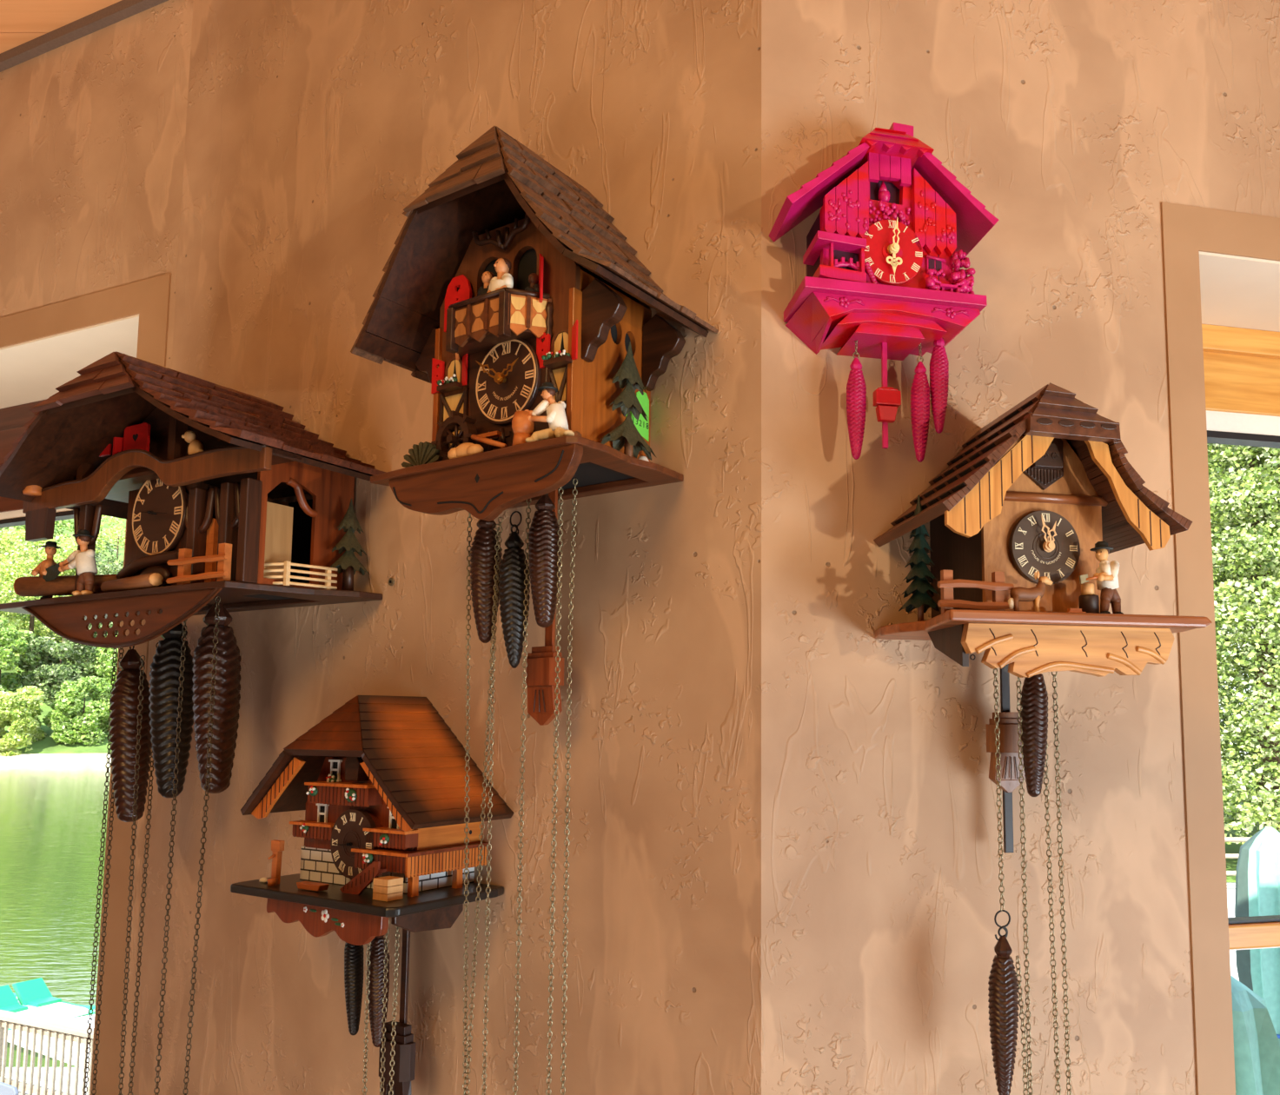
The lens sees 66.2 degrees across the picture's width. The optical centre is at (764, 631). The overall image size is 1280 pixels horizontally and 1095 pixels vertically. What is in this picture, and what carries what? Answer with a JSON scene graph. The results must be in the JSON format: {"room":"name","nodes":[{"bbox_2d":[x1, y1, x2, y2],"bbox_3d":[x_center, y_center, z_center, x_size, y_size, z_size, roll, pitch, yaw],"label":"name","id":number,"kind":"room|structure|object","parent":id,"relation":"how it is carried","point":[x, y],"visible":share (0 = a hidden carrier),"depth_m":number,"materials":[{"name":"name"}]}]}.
{"room":"shop","nodes":[
{"label":"shop","id":0,"kind":"room"},
{"bbox_2d":[0,0,121,53],"bbox_3d":[-0.350,-1.580,-0.451,8.500,0.030,7.997,0,-5,0],"label":"ceiling","id":1,"kind":"structure","parent":0,"point":[22,22],"depth_m":2.08,"materials":[{"name":"brown wood"}]},
{"bbox_2d":[0,0,193,1094],"bbox_3d":[-3.155,0.287,2.841,4.450,3.265,0.300,-2,-6,23],"label":"wall","id":2,"kind":"structure","parent":0,"point":[93,125],"depth_m":2.06,"materials":[{"name":"paint"}]},
{"bbox_2d":[0,399,102,528],"bbox_3d":[-1.914,0.471,2.419,1.648,2.120,0.062,-2,-6,23],"label":"window","id":3,"kind":"structure","parent":2,"relation":"in","point":[13,419],"depth_m":2.49,"materials":[{"name":"clear glass"}]},
{"bbox_2d":[0,314,139,408],"bbox_3d":[-1.959,-0.597,2.415,1.648,0.006,0.300,-2,-6,23],"label":"roller blind","id":4,"kind":"structure","parent":2,"relation":"attached to","point":[31,371],"depth_m":2.18,"materials":[{"name":"white fabric"}]},
{"bbox_2d":[0,0,168,72],"bbox_3d":[-2.697,-1.262,2.618,3.280,0.022,0.021,-2,-6,23],"label":"crown molding","id":5,"kind":"structure","parent":2,"relation":"attached to","point":[122,9],"depth_m":2.11,"materials":[{"name":"brown wood"}]},
{"bbox_2d":[0,272,171,1094],"bbox_3d":[-1.979,0.410,2.162,1.732,2.192,0.003,-2,-6,23],"label":"window frame","id":6,"kind":"structure","parent":2,"relation":"attached to","point":[149,299],"depth_m":1.86,"materials":[{"name":"brown wood"}]},
{"bbox_2d":[128,0,761,1094],"bbox_3d":[-0.507,0.171,1.618,1.354,3.265,0.300,-3,-6,31],"label":"wall","id":7,"kind":"structure","parent":0,"point":[312,126],"depth_m":1.39,"materials":[{"name":"paint"}]},
{"bbox_2d":[0,351,386,648],"bbox_3d":[-0.987,-0.193,1.562,0.751,0.446,0.309,-3,-6,27],"label":"cuckoo clock","id":8,"kind":"object","parent":7,"relation":"attached to","point":[195,468],"visible":1,"depth_m":1.50,"materials":[{"name":"brown wood"}]},
{"bbox_2d":[82,616,117,1094],"bbox_3d":[-1.115,0.393,1.628,0.014,0.843,0.007,-3,-6,27],"label":"chain","id":9,"kind":"object","parent":8,"relation":"hanging from","point":[116,632],"visible":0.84,"depth_m":1.62,"materials":[{"name":"brown metal"}]},
{"bbox_2d":[91,647,124,1094],"bbox_3d":[-1.096,0.412,1.616,0.008,0.803,0.007,-4,-7,39],"label":"chain","id":10,"kind":"object","parent":8,"relation":"hanging from","point":[120,653],"visible":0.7,"depth_m":1.61,"materials":[{"name":"brown metal"}]},
{"bbox_2d":[108,645,152,822],"bbox_3d":[-1.060,0.167,1.621,0.067,0.297,0.062,-1,-6,14],"label":"weight","id":11,"kind":"object","parent":10,"relation":"hanging from","point":[124,700],"visible":0.92,"depth_m":1.60,"materials":[{"name":"brown metal"}]},
{"bbox_2d":[112,437,123,455],"bbox_3d":[-1.045,-0.297,1.576,0.004,0.040,0.025,-3,-6,27],"label":"shutter","id":12,"kind":"object","parent":8,"relation":"attached to","point":[117,441],"depth_m":1.57,"materials":[{"name":"red wood"}]},
{"bbox_2d":[118,655,145,1094],"bbox_3d":[-0.988,0.399,1.511,0.018,0.728,0.007,-3,-6,27],"label":"chain","id":13,"kind":"object","parent":8,"relation":"hanging from","point":[142,665],"visible":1,"depth_m":1.51,"materials":[{"name":"brown metal"}]},
{"bbox_2d":[127,642,158,1094],"bbox_3d":[-1.005,0.402,1.571,0.012,0.773,0.008,-4,-7,36],"label":"chain","id":14,"kind":"object","parent":8,"relation":"hanging from","point":[152,761],"visible":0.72,"depth_m":1.56,"materials":[{"name":"brown metal"}]},
{"bbox_2d":[153,618,187,1094],"bbox_3d":[-0.902,0.358,1.471,0.010,0.803,0.007,-4,-7,36],"label":"chain","id":15,"kind":"object","parent":8,"relation":"hanging from","point":[184,621],"visible":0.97,"depth_m":1.47,"materials":[{"name":"brown metal"}]},
{"bbox_2d":[148,623,194,797],"bbox_3d":[-0.964,0.117,1.577,0.068,0.302,0.066,-1,-6,11],"label":"weight","id":16,"kind":"object","parent":8,"relation":"hanging from","point":[164,673],"visible":0.86,"depth_m":1.55,"materials":[{"name":"black metal"}]},
{"bbox_2d":[0,580,382,622],"bbox_3d":[-0.973,-0.048,1.591,0.736,0.010,0.210,-3,-6,27],"label":"shelf","id":17,"kind":"object","parent":8,"relation":"attached to","point":[235,595],"depth_m":1.50,"materials":[{"name":"brown wood"}]},
{"bbox_2d":[182,596,220,1094],"bbox_3d":[-0.838,0.345,1.440,0.023,0.802,0.007,-3,-6,27],"label":"chain","id":18,"kind":"object","parent":8,"relation":"hanging from","point":[216,623],"visible":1,"depth_m":1.44,"materials":[{"name":"brown metal"}]},
{"bbox_2d":[192,597,241,793],"bbox_3d":[-0.864,0.098,1.528,0.070,0.309,0.070,1,-6,-13],"label":"weight","id":19,"kind":"object","parent":8,"relation":"hanging from","point":[226,707],"visible":0.94,"depth_m":1.50,"materials":[{"name":"brown metal"}]},
{"bbox_2d":[230,695,514,945],"bbox_3d":[-0.545,0.251,1.365,0.372,0.321,0.222,-3,-6,31],"label":"cuckoo clock","id":20,"kind":"object","parent":7,"relation":"attached to","point":[380,783],"visible":0.98,"depth_m":1.31,"materials":[{"name":"brown wood"}]},
{"bbox_2d":[344,941,364,1035],"bbox_3d":[-0.578,0.476,1.362,0.028,0.172,0.026,-4,-7,34],"label":"weight","id":21,"kind":"object","parent":20,"relation":"hanging from","point":[354,956],"visible":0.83,"depth_m":1.35,"materials":[{"name":"black metal"}]},
{"bbox_2d":[362,941,371,1094],"bbox_3d":[-0.538,0.548,1.308,0.011,0.282,0.006,-3,-6,31],"label":"chain","id":22,"kind":"object","parent":20,"relation":"hanging from","point":[368,945],"visible":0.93,"depth_m":1.31,"materials":[{"name":"gold metal"}]},
{"bbox_2d":[367,935,389,1047],"bbox_3d":[-0.532,0.479,1.335,0.030,0.176,0.029,-3,-6,27],"label":"weight","id":23,"kind":"object","parent":22,"relation":"hanging from","point":[377,946],"visible":0.86,"depth_m":1.32,"materials":[{"name":"brown metal"}]},
{"bbox_2d":[230,873,504,917],"bbox_3d":[-0.554,0.356,1.342,0.358,0.012,0.190,-3,-6,31],"label":"shelf","id":24,"kind":"object","parent":20,"relation":"attached to","point":[325,893],"depth_m":1.28,"materials":[{"name":"black paint"}]},
{"bbox_2d":[379,919,389,1094],"bbox_3d":[-0.507,0.536,1.290,0.009,0.302,0.006,-5,-7,40],"label":"chain","id":25,"kind":"object","parent":20,"relation":"hanging from","point":[385,943],"visible":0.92,"depth_m":1.29,"materials":[{"name":"gold metal"}]},
{"bbox_2d":[388,925,399,1094],"bbox_3d":[-0.491,0.530,1.281,0.008,0.312,0.006,-4,-7,38],"label":"chain","id":26,"kind":"object","parent":20,"relation":"hanging from","point":[397,928],"visible":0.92,"depth_m":1.28,"materials":[{"name":"gold metal"}]},
{"bbox_2d":[378,928,416,1094],"bbox_3d":[-0.506,0.521,1.339,0.062,0.320,0.024,-3,-6,31],"label":"pendulum","id":27,"kind":"object","parent":20,"relation":"hanging from","point":[404,1067],"visible":0.73,"depth_m":1.32,"materials":[{"name":"brown wood"}]},
{"bbox_2d":[388,577,394,585],"bbox_3d":[-0.580,-0.077,1.510,0.012,0.012,0.008,-3,-6,31],"label":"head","id":28,"kind":"object","parent":7,"relation":"attached to","point":[391,581],"visible":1,"depth_m":1.51},
{"bbox_2d":[350,126,718,521],"bbox_3d":[-0.301,-0.378,1.231,0.427,0.510,0.238,-3,-6,31],"label":"cuckoo clock","id":29,"kind":"object","parent":7,"relation":"attached to","point":[507,288],"visible":1,"depth_m":1.19,"materials":[{"name":"brown wood"}]},
{"bbox_2d":[431,358,444,394],"bbox_3d":[-0.425,-0.334,1.262,0.020,0.048,0.003,-3,-6,31],"label":"shutter","id":30,"kind":"object","parent":29,"relation":"attached to","point":[437,374],"depth_m":1.26,"materials":[{"name":"red wood"}]},
{"bbox_2d":[444,274,471,332],"bbox_3d":[-0.395,-0.424,1.250,0.046,0.069,0.004,-3,-6,31],"label":"shutter","id":31,"kind":"object","parent":29,"relation":"attached to","point":[459,287],"depth_m":1.25,"materials":[{"name":"red paint"}]},
{"bbox_2d":[461,353,468,385],"bbox_3d":[-0.382,-0.336,1.236,0.003,0.047,0.014,4,-7,-37],"label":"shutter","id":32,"kind":"object","parent":29,"relation":"attached to","point":[464,356],"depth_m":1.23,"materials":[{"name":"red paint"}]},
{"bbox_2d":[462,511,471,1094],"bbox_3d":[-0.381,0.238,1.243,0.029,0.811,0.006,-3,-6,30],"label":"chain","id":33,"kind":"object","parent":29,"relation":"hanging from","point":[469,513],"visible":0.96,"depth_m":1.24,"materials":[{"name":"gold metal"}]},
{"bbox_2d":[464,517,503,1094],"bbox_3d":[-0.357,0.246,1.228,0.042,0.792,0.006,-3,-6,31],"label":"chain","id":34,"kind":"object","parent":29,"relation":"hanging from","point":[499,521],"visible":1,"depth_m":1.23,"materials":[{"name":"gold metal"}]},
{"bbox_2d":[470,519,502,643],"bbox_3d":[-0.363,-0.075,1.262,0.041,0.181,0.041,-3,-6,25],"label":"weight","id":35,"kind":"object","parent":29,"relation":"hanging from","point":[483,552],"visible":0.91,"depth_m":1.25,"materials":[{"name":"brown metal"}]},
{"bbox_2d":[481,523,500,1094],"bbox_3d":[-0.344,0.250,1.215,0.011,0.782,0.006,-3,-6,31],"label":"chain","id":36,"kind":"object","parent":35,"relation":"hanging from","point":[497,540],"visible":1,"depth_m":1.22,"materials":[{"name":"gold metal"}]},
{"bbox_2d":[498,523,530,668],"bbox_3d":[-0.319,-0.046,1.232,0.039,0.185,0.039,2,-6,-18],"label":"weight","id":37,"kind":"object","parent":29,"relation":"hanging from","point":[512,586],"visible":0.99,"depth_m":1.22,"materials":[{"name":"black metal"}]},
{"bbox_2d":[509,510,522,535],"bbox_3d":[-0.319,-0.137,1.241,0.021,0.036,0.002,-3,-6,31],"label":"ring hook","id":38,"kind":"object","parent":37,"relation":"attached to","point":[518,512],"visible":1,"depth_m":1.24,"materials":[{"name":"metal"}]},
{"bbox_2d":[512,498,530,1094],"bbox_3d":[-0.300,0.233,1.194,0.007,0.812,0.006,-5,-7,42],"label":"chain","id":39,"kind":"object","parent":29,"relation":"hanging from","point":[528,503],"visible":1,"depth_m":1.20,"materials":[{"name":"gold metal"}]},
{"bbox_2d":[370,435,683,509],"bbox_3d":[-0.309,-0.196,1.236,0.362,0.009,0.207,-3,-6,31],"label":"shelf","id":40,"kind":"object","parent":29,"relation":"attached to","point":[602,468],"depth_m":1.17,"materials":[{"name":"brown wood"}]},
{"bbox_2d":[538,253,543,302],"bbox_3d":[-0.270,-0.429,1.172,0.003,0.068,0.023,2,-6,-19],"label":"shutter","id":41,"kind":"object","parent":29,"relation":"attached to","point":[540,255],"depth_m":1.16,"materials":[{"name":"red paint"}]},
{"bbox_2d":[536,331,550,368],"bbox_3d":[-0.266,-0.340,1.167,0.020,0.048,0.003,-3,-6,31],"label":"shutter","id":42,"kind":"object","parent":29,"relation":"attached to","point":[543,348],"depth_m":1.16,"materials":[{"name":"red wood"}]},
{"bbox_2d":[528,493,560,627],"bbox_3d":[-0.275,-0.094,1.210,0.040,0.178,0.040,-2,-6,17],"label":"weight","id":43,"kind":"object","parent":29,"relation":"hanging from","point":[543,535],"visible":0.96,"depth_m":1.20,"materials":[{"name":"brown metal"}]},
{"bbox_2d":[525,489,564,725],"bbox_3d":[-0.286,-0.035,1.265,0.058,0.313,0.024,-3,-6,31],"label":"pendulum","id":44,"kind":"object","parent":29,"relation":"hanging from","point":[541,663],"visible":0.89,"depth_m":1.25,"materials":[{"name":"brown wood"}]},
{"bbox_2d":[545,486,563,1094],"bbox_3d":[-0.253,0.221,1.167,0.007,0.830,0.006,-5,-7,40],"label":"chain","id":45,"kind":"object","parent":29,"relation":"hanging from","point":[560,494],"visible":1,"depth_m":1.17,"materials":[{"name":"gold metal"}]},
{"bbox_2d":[559,477,577,1094],"bbox_3d":[-0.238,0.222,1.172,0.010,0.830,0.006,-4,-7,39],"label":"chain","id":46,"kind":"object","parent":29,"relation":"hanging from","point":[574,484],"visible":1,"depth_m":1.17,"materials":[{"name":"gold metal"}]},
{"bbox_2d":[570,319,578,360],"bbox_3d":[-0.224,-0.342,1.141,0.003,0.047,0.014,4,-7,-37],"label":"shutter","id":47,"kind":"object","parent":29,"relation":"attached to","point":[574,323],"depth_m":1.14,"materials":[{"name":"red paint"}]},
{"bbox_2d":[761,0,1279,1094],"bbox_3d":[1.716,0.178,1.692,3.600,3.265,0.300,1,-6,-13],"label":"wall","id":48,"kind":"structure","parent":0,"point":[1072,122],"depth_m":1.22,"materials":[{"name":"paint"}]},
{"bbox_2d":[769,122,998,360],"bbox_3d":[0.144,-0.483,1.182,0.264,0.274,0.104,1,-6,-13],"label":"cuckoo clock","id":49,"kind":"object","parent":48,"relation":"attached to","point":[880,261],"visible":1,"depth_m":1.15,"materials":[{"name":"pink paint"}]},
{"bbox_2d":[855,339,857,355],"bbox_3d":[0.110,-0.355,1.164,0.004,0.049,0.004,0,-5,0],"label":"chain","id":50,"kind":"object","parent":49,"relation":"hanging from","point":[857,340],"visible":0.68,"depth_m":1.16,"materials":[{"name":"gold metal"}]},
{"bbox_2d":[846,351,866,459],"bbox_3d":[0.109,-0.270,1.155,0.024,0.132,0.024,-3,-6,30],"label":"weight","id":51,"kind":"object","parent":50,"relation":"hanging from","point":[856,389],"visible":1,"depth_m":1.15,"materials":[{"name":"paint"}]},
{"bbox_2d":[783,276,986,322],"bbox_3d":[0.144,-0.391,1.175,0.224,0.013,0.100,1,-6,-13],"label":"shelf","id":52,"kind":"object","parent":49,"relation":"attached to","point":[891,297],"depth_m":1.13,"materials":[{"name":"paint"}]},
{"bbox_2d":[872,341,901,448],"bbox_3d":[0.145,-0.295,1.160,0.031,0.150,0.016,1,-6,-13],"label":"pendulum","id":53,"kind":"object","parent":49,"relation":"hanging from","point":[887,400],"visible":0.88,"depth_m":1.15,"materials":[{"name":"paint"}]},
{"bbox_2d":[918,343,921,359],"bbox_3d":[0.189,-0.355,1.182,0.004,0.047,0.004,0,-5,0],"label":"chain","id":54,"kind":"object","parent":49,"relation":"hanging from","point":[919,349],"visible":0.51,"depth_m":1.18,"materials":[{"name":"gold metal"}]},
{"bbox_2d":[910,356,930,462],"bbox_3d":[0.189,-0.270,1.174,0.024,0.132,0.024,2,-6,-17],"label":"weight","id":55,"kind":"object","parent":54,"relation":"hanging from","point":[920,392],"visible":1,"depth_m":1.17,"materials":[{"name":"paint"}]},
{"bbox_2d":[929,338,948,433],"bbox_3d":[0.213,-0.306,1.183,0.024,0.131,0.023,2,-6,-22],"label":"weight","id":56,"kind":"object","parent":49,"relation":"hanging from","point":[938,362],"visible":0.98,"depth_m":1.18,"materials":[{"name":"paint"}]},
{"bbox_2d":[873,382,1212,677],"bbox_3d":[0.305,-0.107,1.121,0.318,0.330,0.224,1,-6,-13],"label":"cuckoo clock","id":57,"kind":"object","parent":48,"relation":"attached to","point":[1026,520],"visible":1,"depth_m":1.05,"materials":[{"name":"brown wood"}]},
{"bbox_2d":[993,668,1004,911],"bbox_3d":[0.268,0.169,1.109,0.007,0.296,0.006,0,-5,0],"label":"chain","id":58,"kind":"object","parent":57,"relation":"hanging from","point":[995,674],"visible":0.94,"depth_m":1.11,"materials":[{"name":"gold metal"}]},
{"bbox_2d":[994,909,1010,940],"bbox_3d":[0.269,0.331,1.094,0.020,0.034,0.002,1,-6,-13],"label":"ring hook","id":59,"kind":"object","parent":58,"relation":"hanging from","point":[999,911],"visible":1,"depth_m":1.09,"materials":[{"name":"metal"}]},
{"bbox_2d":[988,927,1018,1094],"bbox_3d":[0.267,0.425,1.085,0.034,0.187,0.033,1,-5,-8],"label":"weight","id":60,"kind":"object","parent":59,"relation":"hanging from","point":[1003,983],"visible":1,"depth_m":1.07,"materials":[{"name":"brown metal"}]},
{"bbox_2d":[1015,955,1028,1094],"bbox_3d":[0.288,0.467,1.081,0.012,0.208,0.008,0,-5,0],"label":"chain","id":61,"kind":"object","parent":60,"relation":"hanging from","point":[1017,957],"visible":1,"depth_m":1.08,"materials":[{"name":"gold metal"}]},
{"bbox_2d":[985,663,1025,852],"bbox_3d":[0.293,0.137,1.169,0.050,0.257,0.024,1,-6,-13],"label":"pendulum","id":62,"kind":"object","parent":57,"relation":"hanging from","point":[1008,722],"visible":0.75,"depth_m":1.16,"materials":[{"name":"brown wood"}]},
{"bbox_2d":[1015,676,1033,1094],"bbox_3d":[0.296,0.297,1.104,0.008,0.552,0.005,0,-5,0],"label":"chain","id":63,"kind":"object","parent":57,"relation":"hanging from","point":[1018,678],"visible":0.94,"depth_m":1.10,"materials":[{"name":"gold metal"}]},
{"bbox_2d":[1020,673,1047,796],"bbox_3d":[0.313,0.104,1.126,0.032,0.174,0.031,1,-6,-15],"label":"weight","id":64,"kind":"object","parent":57,"relation":"hanging from","point":[1034,699],"visible":0.94,"depth_m":1.11,"materials":[{"name":"brown metal"}]},
{"bbox_2d":[874,612,1194,640],"bbox_3d":[0.304,-0.003,1.116,0.318,0.011,0.215,1,-6,-13],"label":"shelf","id":65,"kind":"object","parent":57,"relation":"attached to","point":[945,626],"depth_m":1.02,"materials":[{"name":"brown wood"}]},
{"bbox_2d":[1043,677,1061,1094],"bbox_3d":[0.328,0.312,1.110,0.012,0.522,0.007,1,-6,-11],"label":"chain","id":66,"kind":"object","parent":57,"relation":"hanging from","point":[1045,766],"visible":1,"depth_m":1.11,"materials":[{"name":"gold metal"}]},
{"bbox_2d":[1051,671,1071,1094],"bbox_3d":[0.342,0.298,1.114,0.010,0.552,0.006,0,-5,0],"label":"chain","id":67,"kind":"object","parent":57,"relation":"hanging from","point":[1052,674],"visible":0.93,"depth_m":1.11,"materials":[{"name":"gold metal"}]},
{"bbox_2d":[1160,201,1279,1094],"bbox_3d":[1.295,0.453,1.412,1.534,2.066,0.003,1,-6,-13],"label":"window frame","id":68,"kind":"structure","parent":48,"relation":"attached to","point":[1187,230],"depth_m":1.29,"materials":[{"name":"brown wood"}]},
{"bbox_2d":[1199,251,1279,331],"bbox_3d":[1.287,-0.498,1.657,1.480,0.006,0.300,1,-6,-13],"label":"roller blind","id":69,"kind":"structure","parent":48,"relation":"attached to","point":[1236,291],"depth_m":1.46,"materials":[{"name":"white fabric"}]},
{"bbox_2d":[1201,324,1279,950],"bbox_3d":[1.268,0.508,1.644,1.480,1.999,0.064,1,-6,-13],"label":"window","id":70,"kind":"structure","parent":48,"relation":"in","point":[1242,366],"depth_m":1.60,"materials":[{"name":"brown wood"}]},
{"label":"outside","id":71,"kind":"structure","parent":0,"visible":0},
{"bbox_2d":[0,516,126,753],"bbox_3d":[-140.000,-6.555,202.778,320.000,60.700,157.500,0,-5,0],"label":"hill","id":72,"kind":"structure","parent":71,"point":[47,745],"depth_m":149.02,"materials":[{"name":"green plant"}]},
{"bbox_2d":[0,616,40,695],"bbox_3d":[-121.940,5.048,153.997,11.504,15.412,12.565,0,-5,0],"label":"broadleaf tree","id":73,"kind":"object","parent":72,"relation":"on","point":[9,645],"visible":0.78,"depth_m":153.08,"materials":[{"name":"green plant"}]},
{"bbox_2d":[0,518,73,616],"bbox_3d":[-139.209,-13.229,185.237,18.291,24.761,17.462,0,-5,0],"label":"broadleaf tree","id":74,"kind":"object","parent":72,"relation":"on","point":[62,523],"visible":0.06,"depth_m":186.96,"materials":[{"name":"green plant"}]},
{"bbox_2d":[0,527,91,670],"bbox_3d":[-128.216,-5.652,170.143,18.556,25.968,19.411,0,-5,0],"label":"broadleaf tree","id":75,"kind":"object","parent":72,"relation":"on","point":[19,534],"visible":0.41,"depth_m":167.76,"materials":[{"name":"green plant"}]},
{"bbox_2d":[17,636,100,705],"bbox_3d":[-115.389,6.039,158.706,11.510,14.522,10.855,0,-5,0],"label":"broadleaf tree","id":76,"kind":"object","parent":72,"relation":"on","point":[52,664],"visible":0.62,"depth_m":155.79,"materials":[{"name":"green plant"}]},
{"bbox_2d":[41,675,114,745],"bbox_3d":[-104.029,13.468,148.839,9.398,13.640,9.876,0,-5,0],"label":"bush","id":77,"kind":"object","parent":72,"relation":"on","point":[98,689],"visible":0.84,"depth_m":146.34,"materials":[{"name":"green plant"}]},
{"bbox_2d":[48,537,123,658],"bbox_3d":[-120.278,-4.181,175.996,17.188,24.880,18.297,0,-5,0],"label":"broadleaf tree","id":78,"kind":"object","parent":72,"relation":"on","point":[112,560],"visible":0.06,"depth_m":172.62,"materials":[{"name":"green plant"}]},
{"bbox_2d":[68,515,126,572],"bbox_3d":[-128.547,-12.246,192.701,16.046,24.995,17.637,0,-5,0],"label":"broadleaf tree","id":79,"kind":"object","parent":72,"relation":"on","point":[118,537],"visible":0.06,"depth_m":190.28,"materials":[{"name":"green plant"}]},
{"bbox_2d":[82,635,118,683],"bbox_3d":[-108.479,6.630,163.332,10.111,14.887,11.062,0,-5,0],"label":"broadleaf tree","id":80,"kind":"object","parent":72,"relation":"on","point":[103,663],"visible":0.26,"depth_m":159.41,"materials":[{"name":"green plant"}]},
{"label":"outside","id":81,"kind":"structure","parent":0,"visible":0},
{"bbox_2d":[0,765,110,1067],"bbox_3d":[-127.000,26.927,217.930,266.000,0.500,401.000,0,-5,0],"label":"lake","id":82,"kind":"structure","parent":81,"point":[51,817],"depth_m":38.23,"materials":[{"name":"green liquid"}]},
{"bbox_2d":[0,977,95,1030],"bbox_3d":[-14.200,7.370,18.888,2.500,0.798,1.580,-3,-6,26],"label":"pedal boat","id":83,"kind":"object","parent":82,"relation":"on","point":[35,998],"visible":0.66,"depth_m":19.06,"materials":[{"name":"white plastic"}]},
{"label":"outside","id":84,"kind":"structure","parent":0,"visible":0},
{"bbox_2d":[0,753,111,766],"bbox_3d":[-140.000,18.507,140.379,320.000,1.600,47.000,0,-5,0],"label":"shore","id":85,"kind":"structure","parent":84,"point":[25,759],"depth_m":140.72,"materials":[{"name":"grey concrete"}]},
{"bbox_2d":[0,685,46,756],"bbox_3d":[-110.817,13.878,143.915,8.275,11.855,8.817,0,-5,0],"label":"broadleaf tree","id":86,"kind":"object","parent":85,"relation":"on","point":[23,728],"visible":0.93,"depth_m":141.68,"materials":[{"name":"green plant"}]},
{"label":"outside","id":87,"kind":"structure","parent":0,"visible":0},
{"bbox_2d":[1223,772,1260,882],"bbox_3d":[40.000,7.911,47.967,80.000,0.220,63.000,0,-5,0],"label":"lawn","id":88,"kind":"structure","parent":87,"point":[1232,847],"depth_m":25.23,"materials":[{"name":"green plant"}]},
{"bbox_2d":[1207,443,1279,845],"bbox_3d":[11.587,-2.090,22.718,7.508,15.958,7.364,4,-7,-35],"label":"hedge","id":89,"kind":"object","parent":88,"relation":"on","point":[1253,487],"visible":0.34,"depth_m":21.32,"materials":[{"name":"green plant"}]},
{"bbox_2d":[1207,445,1279,808],"bbox_3d":[17.994,-3.382,31.495,8.876,20.202,9.394,-1,-5,7],"label":"broadleaf tree","id":90,"kind":"object","parent":88,"relation":"on","point":[1230,446],"visible":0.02,"depth_m":31.32,"materials":[{"name":"green plant"}]},
{"bbox_2d":[1212,451,1279,819],"bbox_3d":[15.754,-2.668,27.379,9.412,17.993,9.101,-5,-7,41],"label":"conifer tree","id":91,"kind":"object","parent":88,"relation":"on","point":[1229,516],"visible":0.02,"depth_m":27.26,"materials":[{"name":"green plant"}]},
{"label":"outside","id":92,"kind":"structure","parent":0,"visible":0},
{"bbox_2d":[1226,882,1239,981],"bbox_3d":[20.750,6.251,30.546,38.500,0.130,58.000,0,-5,0],"label":"terrace","id":93,"kind":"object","parent":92,"point":[1230,885],"depth_m":17.09,"materials":[{"name":"white"}]},
{"bbox_2d":[1224,836,1250,875],"bbox_3d":[11.494,4.521,18.933,9.120,1.120,0.120,0,-5,3],"label":"rail fence","id":94,"kind":"object","parent":93,"relation":"on","point":[1226,838],"visible":0.02,"depth_m":19.04,"materials":[{"name":"grey wood"}]},
{"bbox_2d":[1230,974,1279,1094],"bbox_3d":[1.992,2.527,3.925,0.555,2.252,0.516,2,-6,-22],"label":"chair","id":95,"kind":"object","parent":93,"relation":"on","point":[1256,1046],"visible":0.32,"depth_m":3.86,"materials":[{"name":"wood"}]},
{"bbox_2d":[1234,826,1279,1044],"bbox_3d":[3.200,2.542,6.037,0.500,2.620,0.500,2,-6,-21],"label":"chair","id":96,"kind":"object","parent":93,"relation":"on","point":[1257,873],"visible":0.51,"depth_m":6.02,"materials":[{"name":"wood"}]},
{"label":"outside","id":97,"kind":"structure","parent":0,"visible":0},
{"bbox_3d":[-13.128,5.981,9.559,13.951,0.120,12.857,0,-5,0],"label":"floor","id":98,"kind":"structure","parent":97,"visible":0},
{"bbox_2d":[0,1081,19,1094],"bbox_3d":[-8.750,5.589,10.820,0.499,0.902,0.496,-3,-6,29],"label":"deck chair","id":99,"kind":"object","parent":98,"relation":"on","point":[5,1089],"visible":1,"depth_m":11.00,"materials":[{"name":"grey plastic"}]},
{"bbox_2d":[0,1009,93,1094],"bbox_3d":[-11.350,5.793,13.664,11.240,1.030,0.182,-2,-6,23],"label":"deck railing","id":100,"kind":"object","parent":98,"relation":"on","point":[72,1032],"visible":0.41,"depth_m":12.86,"materials":[{"name":"grey wood"}]},
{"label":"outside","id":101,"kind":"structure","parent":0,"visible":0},
{"bbox_2d":[7,1014,94,1070],"bbox_3d":[-8.626,6.734,16.588,6.277,0.130,4.999,-3,-6,30],"label":"dock","id":102,"kind":"object","parent":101,"point":[82,1020],"depth_m":15.55,"materials":[{"name":"white paint"}]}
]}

